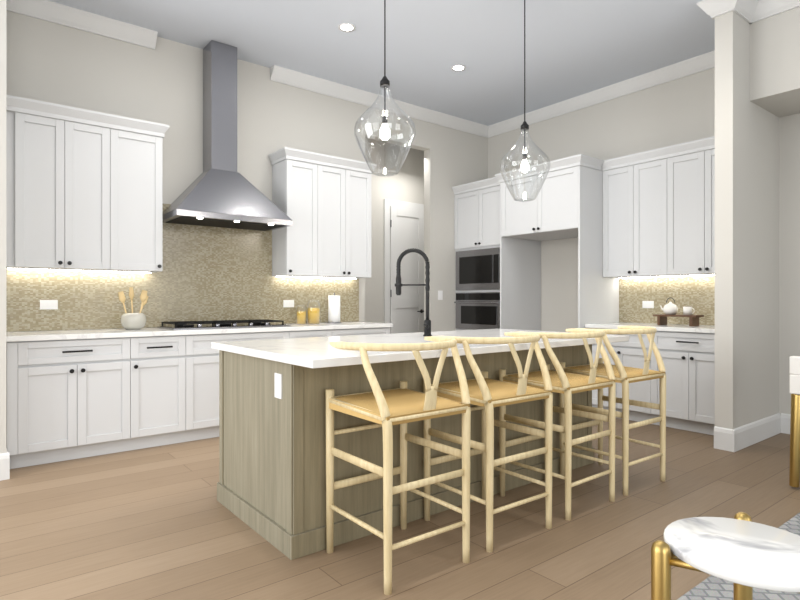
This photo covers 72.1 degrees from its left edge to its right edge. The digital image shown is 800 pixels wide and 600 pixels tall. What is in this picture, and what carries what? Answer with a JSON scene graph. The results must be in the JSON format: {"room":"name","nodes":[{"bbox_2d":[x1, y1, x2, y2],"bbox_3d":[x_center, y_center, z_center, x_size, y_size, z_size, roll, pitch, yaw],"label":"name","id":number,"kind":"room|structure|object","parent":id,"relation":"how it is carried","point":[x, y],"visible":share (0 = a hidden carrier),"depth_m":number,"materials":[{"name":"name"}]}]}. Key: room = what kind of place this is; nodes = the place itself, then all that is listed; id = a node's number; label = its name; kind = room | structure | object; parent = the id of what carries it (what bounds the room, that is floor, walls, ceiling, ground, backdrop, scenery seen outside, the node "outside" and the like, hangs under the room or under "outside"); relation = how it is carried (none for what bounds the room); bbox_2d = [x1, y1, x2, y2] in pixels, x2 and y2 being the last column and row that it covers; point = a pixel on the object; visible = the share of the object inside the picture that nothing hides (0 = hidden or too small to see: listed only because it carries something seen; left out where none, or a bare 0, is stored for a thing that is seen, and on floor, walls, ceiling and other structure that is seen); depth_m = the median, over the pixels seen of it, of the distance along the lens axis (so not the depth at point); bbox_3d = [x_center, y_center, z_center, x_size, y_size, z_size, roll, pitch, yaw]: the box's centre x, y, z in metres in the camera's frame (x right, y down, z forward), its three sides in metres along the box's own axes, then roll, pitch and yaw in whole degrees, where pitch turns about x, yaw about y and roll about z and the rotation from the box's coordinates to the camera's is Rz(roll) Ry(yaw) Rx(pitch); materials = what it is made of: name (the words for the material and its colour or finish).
{"room":"kitchen","nodes":[
{"label":"kitchen","id":0,"kind":"room"},
{"bbox_2d":[0,0,5,453],"bbox_3d":[-2.914,-0.590,3.783,0.300,3.500,0.790,0,0,-38],"label":"pillar","id":1,"kind":"structure","parent":0,"point":[2,226],"depth_m":3.55,"materials":[{"name":"grey paint"}]},
{"bbox_2d":[6,11,487,331],"bbox_3d":[-2.213,-0.590,4.914,8.600,3.500,0.120,0,0,-38],"label":"wall","id":2,"kind":"structure","parent":0,"point":[54,63],"depth_m":5.34,"materials":[{"name":"grey paint"}]},
{"bbox_2d":[6,95,168,272],"bbox_3d":[-2.477,-0.846,4.390,1.117,1.228,0.368,0,0,-38],"label":"upper cabinet","id":3,"kind":"object","parent":2,"relation":"attached to","point":[84,190],"visible":1,"depth_m":4.24,"materials":[{"name":"white wood"}]},
{"bbox_2d":[6,204,358,331],"bbox_3d":[-1.749,-0.309,5.194,3.265,1.102,0.010,0,0,-38],"label":"tile","id":4,"kind":"structure","parent":2,"relation":"attached to","point":[208,273],"depth_m":5.04,"materials":[{"name":"tile"}]},
{"bbox_2d":[40,300,57,309],"bbox_3d":[-2.786,0.037,4.365,0.120,0.075,0.008,0,0,-38],"label":"electrical outlet","id":5,"kind":"object","parent":4,"relation":"attached to","point":[48,304],"visible":1,"depth_m":4.36,"materials":[{"name":"white plastic"}]},
{"bbox_2d":[283,300,293,306],"bbox_3d":[-1.144,0.037,5.658,0.120,0.075,0.008,0,0,-38],"label":"electrical outlet","id":6,"kind":"object","parent":4,"relation":"attached to","point":[288,303],"visible":1,"depth_m":5.65,"materials":[{"name":"white plastic"}]},
{"bbox_2d":[163,40,292,230],"bbox_3d":[-1.571,-1.511,4.995,1.040,1.654,0.534,0,0,-38],"label":"range hood","id":7,"kind":"object","parent":2,"relation":"attached to","point":[220,191],"visible":0.98,"depth_m":4.97,"materials":[{"name":"silver metal"}]},
{"bbox_2d":[6,0,487,137],"bbox_3d":[-0.889,-2.277,5.819,5.400,0.125,0.095,0,0,-38],"label":"crown molding","id":8,"kind":"structure","parent":2,"relation":"attached to","point":[65,15],"depth_m":5.51,"materials":[{"name":"white wood"}]},
{"bbox_2d":[268,147,376,278],"bbox_3d":[-0.786,-0.846,5.721,1.084,1.228,0.368,0,0,-38],"label":"upper cabinet","id":9,"kind":"object","parent":2,"relation":"attached to","point":[322,202],"visible":0.96,"depth_m":5.54,"materials":[{"name":"white wood"}]},
{"bbox_2d":[438,291,442,299],"bbox_3d":[0.513,-0.060,6.977,0.075,0.120,0.008,0,0,-38],"label":"light switch","id":10,"kind":"object","parent":2,"relation":"attached to","point":[440,295],"visible":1,"depth_m":6.97,"materials":[{"name":"white plastic"}]},
{"bbox_2d":[49,0,714,125],"bbox_3d":[0.413,-2.390,1.674,8.720,0.100,10.120,0,0,-38],"label":"ceiling","id":11,"kind":"structure","parent":0,"point":[574,48],"depth_m":4.94,"materials":[{"name":"white paint"}]},
{"bbox_2d":[338,23,355,31],"bbox_3d":[-0.456,-2.337,4.719,0.148,0.005,0.148,0,0,43],"label":"recessed light","id":12,"kind":"object","parent":11,"relation":"in","point":[346,27],"depth_m":4.72,"materials":[{"name":"white plastic"}]},
{"bbox_2d":[354,0,415,175],"bbox_3d":[-0.091,-1.547,3.301,0.372,1.585,0.372,0,0,-38],"label":"pendant light","id":13,"kind":"object","parent":11,"relation":"hanging from","point":[385,134],"visible":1,"depth_m":3.29,"materials":[{"name":"clear glass"}]},
{"bbox_2d":[451,65,465,70],"bbox_3d":[0.590,-2.337,5.541,0.148,0.005,0.148,0,0,43],"label":"recessed light","id":14,"kind":"object","parent":11,"relation":"in","point":[456,67],"depth_m":5.54,"materials":[{"name":"white plastic"}]},
{"bbox_2d":[499,0,550,201],"bbox_3d":[0.931,-1.542,4.105,0.372,1.595,0.372,0,0,-38],"label":"pendant light","id":15,"kind":"object","parent":11,"relation":"hanging from","point":[524,164],"visible":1,"depth_m":4.09,"materials":[{"name":"clear glass"}]},
{"bbox_2d":[697,0,799,23],"bbox_3d":[4.605,-2.277,2.326,1.085,0.125,5.960,0,0,-38],"label":"crown molding","id":16,"kind":"structure","parent":11,"relation":"attached to","point":[750,11],"depth_m":4.26,"materials":[{"name":"white wood"}]},
{"bbox_2d":[750,7,799,117],"bbox_3d":[4.842,-1.970,2.369,0.660,0.740,5.735,0,0,-38],"label":"soffit","id":17,"kind":"structure","parent":11,"relation":"attached to","point":[775,65],"depth_m":4.30,"materials":[{"name":"grey paint"}]},
{"bbox_2d":[365,138,423,322],"bbox_3d":[-0.195,-0.590,7.557,2.160,3.500,0.120,0,0,-38],"label":"wall","id":18,"kind":"structure","parent":0,"point":[405,183],"depth_m":7.43,"materials":[{"name":"grey paint"}]},
{"bbox_2d":[384,199,423,327],"bbox_3d":[0.097,-0.105,7.696,0.790,2.530,0.020,0,0,-38],"label":"door frame","id":19,"kind":"structure","parent":18,"relation":"attached to","point":[388,203],"depth_m":7.47,"materials":[{"name":"white wood"}]},
{"bbox_2d":[390,206,423,333],"bbox_3d":[0.116,-0.061,7.665,0.611,2.431,0.088,0,0,-38],"label":"pantry door","id":20,"kind":"structure","parent":18,"relation":"in","point":[407,304],"depth_m":7.68,"materials":[{"name":"white wood"}]},
{"bbox_2d":[0,418,799,599],"bbox_3d":[0.413,1.210,1.674,8.720,0.100,10.120,0,0,-38],"label":"floor","id":21,"kind":"structure","parent":0,"point":[157,523],"depth_m":2.72,"materials":[{"name":"brown wood"}]},
{"bbox_2d":[0,451,9,480],"bbox_3d":[-2.657,1.075,3.471,0.317,0.170,0.017,0,0,-38],"label":"baseboard","id":22,"kind":"structure","parent":21,"relation":"on","point":[4,457],"depth_m":3.55,"materials":[{"name":"white wood"}]},
{"bbox_2d":[6,337,141,468],"bbox_3d":[-2.512,0.722,4.198,0.824,0.876,0.605,0,0,-38],"label":"base cabinet","id":23,"kind":"object","parent":21,"relation":"on","point":[70,399],"depth_m":3.95,"materials":[{"name":"white wood"}]},
{"bbox_2d":[6,322,392,341],"bbox_3d":[-1.551,0.263,4.942,3.265,0.037,0.625,0,0,-38],"label":"countertop","id":24,"kind":"structure","parent":23,"relation":"on","point":[62,335],"depth_m":4.40,"materials":[{"name":"white stone"}]},
{"bbox_2d":[118,287,148,329],"bbox_3d":[-2.202,0.068,4.541,0.242,0.350,0.196,0,0,-38],"label":"utensil crock","id":25,"kind":"object","parent":24,"relation":"on","point":[133,321],"visible":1,"depth_m":4.49,"materials":[{"name":"white ceramic"}]},
{"bbox_2d":[157,319,290,329],"bbox_3d":[-1.570,0.217,4.955,1.040,0.052,0.490,0,0,-38],"label":"gas cooktop","id":26,"kind":"object","parent":24,"relation":"in","point":[216,324],"visible":1,"depth_m":4.82,"materials":[{"name":"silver metal"}]},
{"bbox_2d":[296,300,319,323],"bbox_3d":[-0.925,0.123,5.572,0.248,0.240,0.136,0,0,-38],"label":"jars","id":27,"kind":"object","parent":24,"relation":"on","point":[313,314],"visible":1,"depth_m":5.55,"materials":[{"name":"clear glass"}]},
{"bbox_2d":[327,293,340,323],"bbox_3d":[-0.688,0.083,5.758,0.150,0.320,0.150,0,0,-38],"label":"paper towel","id":28,"kind":"object","parent":24,"relation":"on","point":[334,309],"visible":1,"depth_m":5.70,"materials":[{"name":"white paper"}]},
{"bbox_2d":[142,335,193,448],"bbox_3d":[-2.074,0.722,4.543,0.527,0.876,0.605,0,0,-38],"label":"base cabinet","id":29,"kind":"object","parent":21,"relation":"on","point":[167,361],"depth_m":4.36,"materials":[{"name":"white wood"}]},
{"bbox_2d":[194,331,297,440],"bbox_3d":[-1.553,0.722,4.953,1.032,0.876,0.605,0,0,-38],"label":"base cabinet","id":30,"kind":"object","parent":21,"relation":"on","point":[206,359],"depth_m":4.56,"materials":[{"name":"white wood"}]},
{"bbox_2d":[298,329,337,337],"bbox_3d":[-1.017,0.722,5.375,0.567,0.876,0.605,0,0,-38],"label":"base cabinet","id":31,"kind":"object","parent":21,"relation":"on","point":[331,332],"depth_m":5.19,"materials":[{"name":"white wood"}]},
{"bbox_2d":[338,327,389,335],"bbox_3d":[-0.588,0.722,5.712,0.759,0.876,0.605,0,0,-38],"label":"base cabinet","id":32,"kind":"object","parent":21,"relation":"on","point":[384,330],"depth_m":5.51,"materials":[{"name":"white wood"}]},
{"bbox_2d":[326,336,470,594],"bbox_3d":[-0.010,0.668,2.478,0.592,0.984,0.505,0,0,-38],"label":"stool","id":33,"kind":"object","parent":21,"relation":"on","point":[402,406],"visible":1,"depth_m":2.39,"materials":[{"name":"brown wood"}]},
{"bbox_2d":[217,344,593,559],"bbox_3d":[0.164,0.721,3.552,2.382,0.878,0.932,0,0,-38],"label":"kitchen island","id":34,"kind":"object","parent":21,"relation":"on","point":[271,486],"visible":0.58,"depth_m":2.77,"materials":[{"name":"beige wood"}]},
{"bbox_2d":[275,373,281,398],"bbox_3d":[-0.571,0.403,2.579,0.008,0.115,0.070,0,0,-38],"label":"outlet","id":35,"kind":"object","parent":34,"relation":"attached to","point":[278,385],"visible":1,"depth_m":2.57,"materials":[{"name":"white plastic"}]},
{"bbox_2d":[211,329,628,368],"bbox_3d":[0.240,0.263,3.478,2.460,0.037,1.190,0,0,-38],"label":"island countertop","id":36,"kind":"structure","parent":34,"relation":"on","point":[315,352],"depth_m":2.95,"materials":[{"name":"white stone"}]},
{"bbox_2d":[395,248,431,335],"bbox_3d":[0.080,-0.054,3.682,0.257,0.595,0.156,0,0,12],"label":"island faucet","id":37,"kind":"object","parent":36,"relation":"on","point":[427,321],"visible":1,"depth_m":3.71,"materials":[{"name":"black metal"}]},
{"bbox_2d":[423,332,552,552],"bbox_3d":[0.455,0.668,2.844,0.592,0.984,0.505,0,0,-37],"label":"stool","id":38,"kind":"object","parent":21,"relation":"on","point":[486,394],"visible":0.98,"depth_m":2.74,"materials":[{"name":"brown wood"}]},
{"bbox_2d":[452,154,618,330],"bbox_3d":[1.506,-0.150,6.506,0.778,2.620,1.968,0,0,-38],"label":"tall cabinet","id":39,"kind":"object","parent":21,"relation":"on","point":[500,233],"visible":0.79,"depth_m":6.38,"materials":[{"name":"white wood"}]},
{"bbox_2d":[499,328,615,520],"bbox_3d":[0.921,0.668,3.211,0.592,0.984,0.505,0,0,-39],"label":"stool","id":40,"kind":"object","parent":21,"relation":"on","point":[567,385],"visible":0.92,"depth_m":3.10,"materials":[{"name":"brown wood"}]},
{"bbox_2d":[560,326,665,495],"bbox_3d":[1.385,0.668,3.576,0.592,0.984,0.505,0,0,-37],"label":"stool","id":41,"kind":"object","parent":21,"relation":"on","point":[625,376],"visible":0.92,"depth_m":3.49,"materials":[{"name":"brown wood"}]},
{"bbox_2d":[589,328,640,421],"bbox_3d":[2.372,0.722,5.520,0.636,0.876,0.738,0,0,-38],"label":"base cabinet","id":42,"kind":"object","parent":21,"relation":"on","point":[628,352],"depth_m":5.27,"materials":[{"name":"white wood"}]},
{"bbox_2d":[641,331,714,434],"bbox_3d":[2.757,0.722,5.031,0.636,0.876,0.739,0,0,-38],"label":"base cabinet","id":43,"kind":"object","parent":21,"relation":"on","point":[688,358],"depth_m":4.84,"materials":[{"name":"white wood"}]},
{"bbox_2d":[585,322,714,332],"bbox_3d":[2.555,0.263,5.264,0.646,0.037,1.362,0,0,-38],"label":"countertop","id":44,"kind":"structure","parent":43,"relation":"on","point":[688,328],"depth_m":5.06,"materials":[{"name":"white stone"}]},
{"bbox_2d":[653,297,703,325],"bbox_3d":[2.647,0.109,5.239,0.170,0.268,0.400,0,0,-38],"label":"tea set","id":45,"kind":"object","parent":44,"relation":"on","point":[669,309],"visible":1,"depth_m":5.24,"materials":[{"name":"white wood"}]},
{"bbox_2d":[677,513,799,599],"bbox_3d":[2.774,1.154,1.165,4.000,0.012,3.600,0,0,-38],"label":"living room rug","id":46,"kind":"object","parent":21,"relation":"on","point":[711,587],"depth_m":2.17,"materials":[{"name":"white fabric"}]},
{"bbox_2d":[651,512,799,599],"bbox_3d":[0.942,0.891,1.441,0.435,0.512,0.444,0,0,-38],"label":"side table","id":47,"kind":"object","parent":46,"relation":"on","point":[743,553],"visible":1,"depth_m":1.43,"materials":[{"name":"white stone"}]},
{"bbox_2d":[789,356,799,487],"bbox_3d":[2.735,0.673,3.348,0.492,0.951,0.492,0,0,-38],"label":"stool","id":48,"kind":"object","parent":21,"relation":"on","point":[794,474],"visible":1,"depth_m":3.36,"materials":[{"name":"gold metal"}]},
{"bbox_2d":[488,68,799,413],"bbox_3d":[3.792,-0.590,4.333,0.120,3.500,10.120,0,0,-38],"label":"wall","id":49,"kind":"structure","parent":0,"point":[677,111],"depth_m":5.79,"materials":[{"name":"grey paint"}]},
{"bbox_2d":[488,50,714,137],"bbox_3d":[2.188,-2.277,6.198,0.095,0.125,3.305,0,0,-38],"label":"crown molding","id":50,"kind":"structure","parent":49,"relation":"attached to","point":[690,66],"depth_m":6.01,"materials":[{"name":"white wood"}]},
{"bbox_2d":[602,149,665,278],"bbox_3d":[2.494,-0.850,5.616,0.326,1.220,0.738,0,0,-38],"label":"upper cabinet","id":51,"kind":"object","parent":49,"relation":"attached to","point":[630,183],"depth_m":5.55,"materials":[{"name":"white wood"}]},
{"bbox_2d":[619,275,714,324],"bbox_3d":[2.814,0.002,5.468,0.010,0.480,1.362,0,0,-38],"label":"tile","id":52,"kind":"structure","parent":49,"relation":"attached to","point":[697,293],"depth_m":5.58,"materials":[{"name":"tile"}]},
{"bbox_2d":[642,301,653,307],"bbox_3d":[2.588,0.048,5.740,0.008,0.075,0.120,0,0,-38],"label":"electrical outlet","id":53,"kind":"object","parent":52,"relation":"attached to","point":[647,304],"visible":1,"depth_m":5.74,"materials":[{"name":"white plastic"}]},
{"bbox_2d":[658,136,714,275],"bbox_3d":[2.879,-0.850,5.127,0.326,1.220,0.739,0,0,-38],"label":"upper cabinet","id":54,"kind":"object","parent":49,"relation":"attached to","point":[658,212],"depth_m":5.13,"materials":[{"name":"white wood"}]},
{"bbox_2d":[782,413,790,433],"bbox_3d":[5.095,1.075,2.568,0.017,0.170,5.735,0,0,-38],"label":"baseboard","id":55,"kind":"structure","parent":49,"relation":"attached to","point":[785,417],"depth_m":4.77,"materials":[{"name":"white wood"}]},
{"bbox_2d":[715,11,778,428],"bbox_3d":[2.899,-0.590,4.572,0.990,3.500,0.130,0,0,-38],"label":"wall","id":56,"kind":"structure","parent":0,"point":[746,260],"depth_m":4.34,"materials":[{"name":"grey paint"}]},
{"bbox_2d":[726,413,781,451],"bbox_3d":[2.918,1.075,4.509,0.977,0.170,0.042,0,0,-38],"label":"baseboard","id":57,"kind":"structure","parent":56,"relation":"attached to","point":[739,438],"depth_m":4.42,"materials":[{"name":"white wood"}]}
]}

